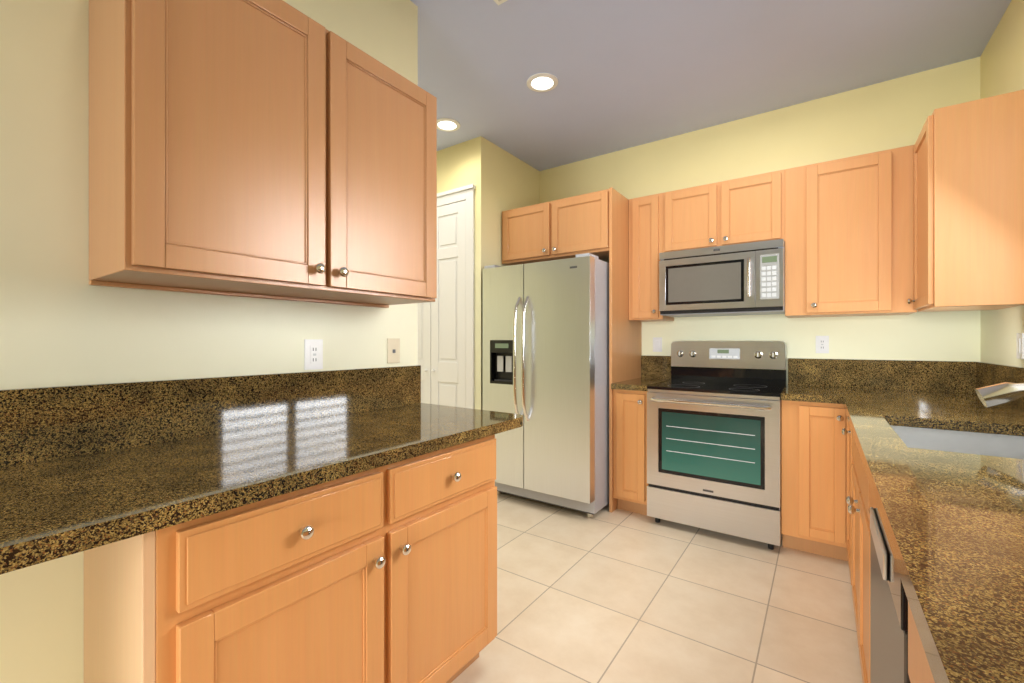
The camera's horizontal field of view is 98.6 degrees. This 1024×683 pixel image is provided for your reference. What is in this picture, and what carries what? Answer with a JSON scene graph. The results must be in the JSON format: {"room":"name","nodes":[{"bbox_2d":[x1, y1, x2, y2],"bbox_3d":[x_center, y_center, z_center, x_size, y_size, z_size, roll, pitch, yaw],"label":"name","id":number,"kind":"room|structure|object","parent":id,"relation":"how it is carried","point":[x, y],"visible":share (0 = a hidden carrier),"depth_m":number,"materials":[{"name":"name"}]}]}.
{"room":"kitchen","nodes":[
{"label":"kitchen","id":0,"kind":"room"},
{"bbox_2d":[0,553,75,682],"bbox_3d":[-1.315,0.772,0.745,0.189,0.876,0.865,0,0,35],"label":"wall","id":1,"kind":"structure","parent":0,"point":[38,601],"depth_m":0.97,"materials":[{"name":"beige paint"}]},
{"bbox_2d":[0,0,417,389],"bbox_3d":[-2.658,-0.205,-0.892,0.120,2.830,7.480,0,0,35],"label":"wall","id":2,"kind":"structure","parent":0,"point":[63,322],"depth_m":1.17,"materials":[{"name":"yellow paint"}]},
{"bbox_2d":[89,0,436,307],"bbox_3d":[-0.698,-0.573,1.470,0.361,0.845,0.980,0,0,35],"label":"upper cabinet","id":3,"kind":"object","parent":2,"relation":"attached to","point":[274,149],"visible":1,"depth_m":1.22,"materials":[{"name":"brown wood"}]},
{"bbox_2d":[304,339,322,369],"bbox_3d":[-0.759,0.050,1.690,0.010,0.116,0.072,0,0,35],"label":"electrical outlet","id":4,"kind":"object","parent":2,"relation":"attached to","point":[313,354],"visible":1,"depth_m":1.69,"materials":[{"name":"white plastic"}]},
{"bbox_2d":[387,338,399,362],"bbox_3d":[-0.539,0.042,2.006,0.008,0.112,0.070,0,0,35],"label":"outlet","id":5,"kind":"object","parent":2,"relation":"attached to","point":[393,350],"visible":1,"depth_m":2.00,"materials":[{"name":"beige plastic"}]},
{"bbox_2d":[437,136,539,409],"bbox_3d":[-0.903,-0.205,4.537,2.300,2.830,0.980,0,0,35],"label":"wall","id":6,"kind":"structure","parent":0,"point":[501,179],"depth_m":3.59,"materials":[{"name":"yellow paint"}]},
{"bbox_2d":[418,184,475,408],"bbox_3d":[-0.702,-0.018,3.763,0.974,2.455,0.050,0,0,35],"label":"closet door","id":7,"kind":"structure","parent":6,"relation":"in","point":[446,340],"depth_m":3.63,"materials":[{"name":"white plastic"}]},
{"bbox_2d":[451,493,862,682],"bbox_3d":[-2.236,1.240,0.094,5.435,0.060,9.780,0,0,35],"label":"floor","id":8,"kind":"structure","parent":0,"point":[603,595],"depth_m":2.01,"materials":[{"name":"tile"}]},
{"bbox_2d":[76,434,496,682],"bbox_3d":[-0.601,0.772,1.386,0.618,0.876,1.045,0,0,35],"label":"base cabinet","id":9,"kind":"object","parent":8,"relation":"on","point":[386,574],"depth_m":1.05,"materials":[{"name":"brown wood"}]},
{"bbox_2d":[0,365,522,574],"bbox_3d":[-0.798,0.224,1.088,0.638,0.218,2.100,0,0,35],"label":"countertop","id":10,"kind":"structure","parent":9,"relation":"on","point":[85,467],"depth_m":1.15,"materials":[{"name":"brown stone"}]},
{"bbox_2d":[483,253,608,517],"bbox_3d":[0.368,0.311,3.486,0.908,1.797,0.936,0,0,35],"label":"refrigerator","id":11,"kind":"object","parent":8,"relation":"on","point":[546,349],"visible":0.77,"depth_m":3.10,"materials":[{"name":"silver metal"}]},
{"bbox_2d":[502,187,641,512],"bbox_3d":[0.475,0.060,3.637,0.981,2.300,0.661,0,0,35],"label":"cabinet","id":12,"kind":"object","parent":8,"relation":"on","point":[596,223],"visible":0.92,"depth_m":3.30,"materials":[{"name":"brown wood"}]},
{"bbox_2d":[613,389,647,514],"bbox_3d":[0.992,0.772,3.294,0.256,0.876,0.628,0,0,35],"label":"base cabinet","id":13,"kind":"object","parent":8,"relation":"on","point":[630,484],"depth_m":3.05,"materials":[{"name":"brown wood"}]},
{"bbox_2d":[611,355,670,390],"bbox_3d":[0.986,0.224,3.285,0.256,0.218,0.648,0,0,35],"label":"countertop","id":14,"kind":"structure","parent":13,"relation":"on","point":[655,369],"depth_m":3.49,"materials":[{"name":"brown stone"}]},
{"bbox_2d":[647,341,786,549],"bbox_3d":[1.375,0.604,2.950,0.758,1.212,0.710,0,0,35],"label":"range","id":15,"kind":"object","parent":8,"relation":"on","point":[713,435],"visible":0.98,"depth_m":2.75,"materials":[{"name":"silver glass"}]},
{"bbox_2d":[781,400,847,560],"bbox_3d":[1.852,0.772,2.689,0.318,0.876,0.628,0,0,35],"label":"base cabinet","id":16,"kind":"object","parent":8,"relation":"on","point":[813,478],"depth_m":2.45,"materials":[{"name":"brown wood"}]},
{"bbox_2d":[842,415,863,466],"bbox_3d":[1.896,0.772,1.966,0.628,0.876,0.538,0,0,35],"label":"drawer","id":17,"kind":"object","parent":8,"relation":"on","point":[852,453],"depth_m":1.97,"materials":[{"name":"brown wood"}]},
{"bbox_2d":[846,463,869,682],"bbox_3d":[1.478,0.880,1.373,0.628,0.661,0.913,0,0,35],"label":"base cabinet","id":18,"kind":"object","parent":8,"relation":"on","point":[858,525],"depth_m":1.50,"materials":[{"name":"brown wood"}]},
{"bbox_2d":[869,484,910,682],"bbox_3d":[1.030,0.776,0.761,0.622,0.868,0.594,0,0,35],"label":"dishwasher","id":19,"kind":"object","parent":8,"relation":"on","point":[888,631],"visible":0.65,"depth_m":0.87,"materials":[{"name":"silver metal"}]},
{"bbox_2d":[908,602,934,682],"bbox_3d":[0.719,0.772,0.294,0.628,0.876,0.518,0,0,35],"label":"base cabinet","id":20,"kind":"object","parent":8,"relation":"on","point":[919,671],"depth_m":0.60,"materials":[{"name":"brown wood"}]},
{"bbox_2d":[781,358,1023,682],"bbox_3d":[1.130,0.224,1.136,0.926,0.218,3.998,0,0,35],"label":"countertop","id":21,"kind":"structure","parent":20,"relation":"on","point":[953,524],"depth_m":0.83,"materials":[{"name":"brown stone"}]},
{"bbox_2d":[890,425,1023,458],"bbox_3d":[1.459,0.436,1.382,0.469,0.204,0.724,0,0,35],"label":"sink","id":22,"kind":"object","parent":21,"relation":"in","point":[1000,445],"visible":0.04,"depth_m":1.64,"materials":[{"name":"silver metal"}]},
{"bbox_2d":[975,382,1023,406],"bbox_3d":[1.518,0.208,1.205,0.308,0.173,0.274,0,0,35],"label":"faucet","id":23,"kind":"object","parent":21,"relation":"on","point":[996,394],"visible":1,"depth_m":1.33,"materials":[{"name":"silver metal"}]},
{"bbox_2d":[410,0,1010,170],"bbox_3d":[-2.236,-1.650,0.094,5.435,0.060,9.780,0,0,35],"label":"ceiling","id":24,"kind":"structure","parent":0,"point":[630,73],"depth_m":2.52,"materials":[{"name":"white paint"}]},
{"bbox_2d":[437,118,459,131],"bbox_3d":[-0.485,-1.615,3.289,0.196,0.010,0.196,0,0,35],"label":"recessed light","id":25,"kind":"object","parent":24,"relation":"in","point":[447,124],"visible":0.9,"depth_m":3.28,"materials":[{"name":"white"}]},
{"bbox_2d":[494,0,506,4],"bbox_3d":[0.005,-1.613,1.953,0.300,0.012,0.180,0,0,35],"label":"ceiling vent","id":26,"kind":"object","parent":24,"relation":"in","point":[498,2],"visible":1,"depth_m":2.09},
{"bbox_2d":[527,73,557,91],"bbox_3d":[0.190,-1.615,2.753,0.196,0.010,0.196,0,0,35],"label":"recessed light","id":27,"kind":"object","parent":24,"relation":"in","point":[541,82],"visible":1,"depth_m":2.75,"materials":[{"name":"white"}]},
{"bbox_2d":[540,57,979,384],"bbox_3d":[1.532,-0.205,3.361,3.035,2.830,0.100,0,0,35],"label":"wall","id":28,"kind":"structure","parent":0,"point":[889,114],"depth_m":2.98,"materials":[{"name":"yellow paint"}]},
{"bbox_2d":[629,192,673,321],"bbox_3d":[1.081,-0.626,3.417,0.258,0.928,0.323,0,0,35],"label":"upper cabinet","id":29,"kind":"object","parent":28,"relation":"attached to","point":[646,213],"depth_m":3.29,"materials":[{"name":"brown wood"}]},
{"bbox_2d":[653,337,661,351],"bbox_3d":[1.171,0.025,3.547,0.072,0.116,0.010,0,0,35],"label":"electrical outlet","id":30,"kind":"object","parent":28,"relation":"attached to","point":[657,344],"visible":1,"depth_m":3.54,"materials":[{"name":"white plastic"}]},
{"bbox_2d":[665,169,788,251],"bbox_3d":[1.498,-0.863,3.124,0.762,0.455,0.323,0,0,35],"label":"upper cabinet","id":31,"kind":"object","parent":28,"relation":"attached to","point":[755,208],"depth_m":2.96,"materials":[{"name":"brown wood"}]},
{"bbox_2d":[659,239,784,316],"bbox_3d":[1.462,-0.411,3.073,0.758,0.443,0.447,0,0,35],"label":"microwave","id":32,"kind":"object","parent":31,"relation":"attached to","point":[738,279],"visible":0.96,"depth_m":2.91,"materials":[{"name":"silver metal"}]},
{"bbox_2d":[816,336,828,352],"bbox_3d":[2.058,0.020,2.922,0.072,0.116,0.010,0,0,35],"label":"electrical outlet","id":33,"kind":"object","parent":28,"relation":"attached to","point":[822,344],"visible":1,"depth_m":2.92,"materials":[{"name":"white plastic"}]},
{"bbox_2d":[785,145,916,317],"bbox_3d":[2.063,-0.626,2.726,0.620,0.928,0.323,0,0,35],"label":"upper cabinet","id":34,"kind":"object","parent":28,"relation":"attached to","point":[843,228],"depth_m":2.59,"materials":[{"name":"brown wood"}]},
{"bbox_2d":[980,0,1023,366],"bbox_3d":[-0.055,-0.205,-1.441,0.100,2.830,9.580,0,0,35],"label":"wall","id":35,"kind":"structure","parent":0,"point":[1002,63],"depth_m":2.17,"materials":[{"name":"yellow paint"}]},
{"bbox_2d":[907,89,1023,311],"bbox_3d":[2.211,-0.626,2.176,0.356,0.928,0.444,0,0,35],"label":"upper cabinet","id":36,"kind":"object","parent":35,"relation":"attached to","point":[968,206],"visible":1,"depth_m":2.00,"materials":[{"name":"brown wood"}]},
{"bbox_2d":[1016,333,1023,358],"bbox_3d":[2.295,0.020,1.992,0.010,0.116,0.072,0,0,35],"label":"outlet","id":37,"kind":"object","parent":35,"relation":"attached to","point":[1019,345],"visible":1,"depth_m":1.98,"materials":[{"name":"white plastic"}]}
]}

